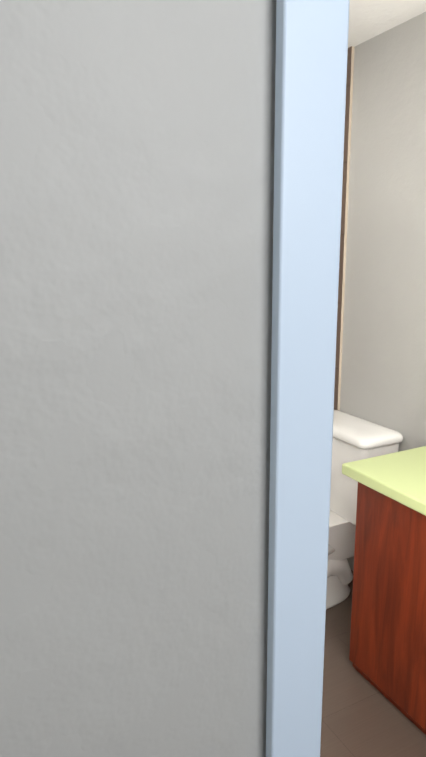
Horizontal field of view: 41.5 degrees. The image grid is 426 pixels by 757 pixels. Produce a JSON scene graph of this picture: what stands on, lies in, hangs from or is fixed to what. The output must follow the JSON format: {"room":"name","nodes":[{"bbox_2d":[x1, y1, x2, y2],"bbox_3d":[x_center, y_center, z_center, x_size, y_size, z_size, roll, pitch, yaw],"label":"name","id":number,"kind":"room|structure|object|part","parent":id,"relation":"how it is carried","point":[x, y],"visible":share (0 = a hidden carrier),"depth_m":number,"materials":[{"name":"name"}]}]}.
{"room":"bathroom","nodes":[
{"label":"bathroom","id":0,"kind":"room"},
{"bbox_2d":[0,0,275,756],"bbox_3d":[0.403,0.156,0.746,2.100,2.360,0.122,-7,13,-26],"label":"wall","id":1,"kind":"structure","parent":0,"point":[57,687],"depth_m":0.40,"materials":[{"name":"paint"}]},
{"bbox_2d":[266,0,349,756],"bbox_3d":[0.452,0.246,0.791,0.971,2.164,0.152,-7,13,-26],"label":"trim","id":2,"kind":"structure","parent":1,"relation":"attached to","point":[311,66],"depth_m":0.45,"materials":[{"name":"blue paint"}]},
{"bbox_2d":[320,570,425,756],"bbox_3d":[0.486,1.255,1.485,2.720,0.100,4.290,-7,13,-26],"label":"floor","id":3,"kind":"structure","parent":0,"point":[362,716],"depth_m":1.88,"materials":[{"name":"tile"}]},
{"bbox_2d":[326,410,402,608],"bbox_3d":[0.351,0.600,2.433,0.783,0.789,0.475,-7,13,-26],"label":"toilet","id":4,"kind":"object","parent":3,"relation":"on","point":[355,438],"visible":0.33,"depth_m":2.40,"materials":[{"name":"white ceramic"}]},
{"bbox_3d":[0.600,0.410,2.520,0.208,0.350,0.432,-7,13,-26],"label":"tank","id":5,"kind":"part","parent":4,"relation":"part of","materials":[{"name":"white ceramic"}]},
{"bbox_3d":[0.595,0.212,2.476,0.234,0.053,0.470,-7,13,-26],"label":"lid","id":6,"kind":"part","parent":4,"relation":"part of","materials":[{"name":"white ceramic"}]},
{"bbox_2d":[342,446,425,734],"bbox_3d":[0.875,0.739,1.727,0.502,0.807,0.912,-7,13,-26],"label":"bathroom vanity","id":7,"kind":"object","parent":3,"relation":"on","point":[387,655],"visible":1,"depth_m":1.85,"materials":[{"name":"brown wood"}]},
{"bbox_2d":[340,12,425,570],"bbox_3d":[0.816,-0.183,2.319,0.100,2.360,2.610,-7,13,-26],"label":"wall","id":8,"kind":"structure","parent":0,"point":[383,375],"depth_m":2.31,"materials":[{"name":"paint"}]},
{"bbox_2d":[334,46,354,409],"bbox_3d":[0.386,-0.330,3.022,0.014,2.360,0.940,-7,13,-26],"label":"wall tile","id":9,"kind":"structure","parent":8,"relation":"attached to","point":[345,184],"depth_m":2.52,"materials":[{"name":"beige tile"}]},
{"bbox_2d":[348,0,425,47],"bbox_3d":[0.062,-1.313,1.747,1.720,0.100,2.710,-7,13,-26],"label":"ceiling","id":10,"kind":"structure","parent":0,"point":[369,19],"depth_m":2.07,"materials":[{"name":"paint"}]}
]}

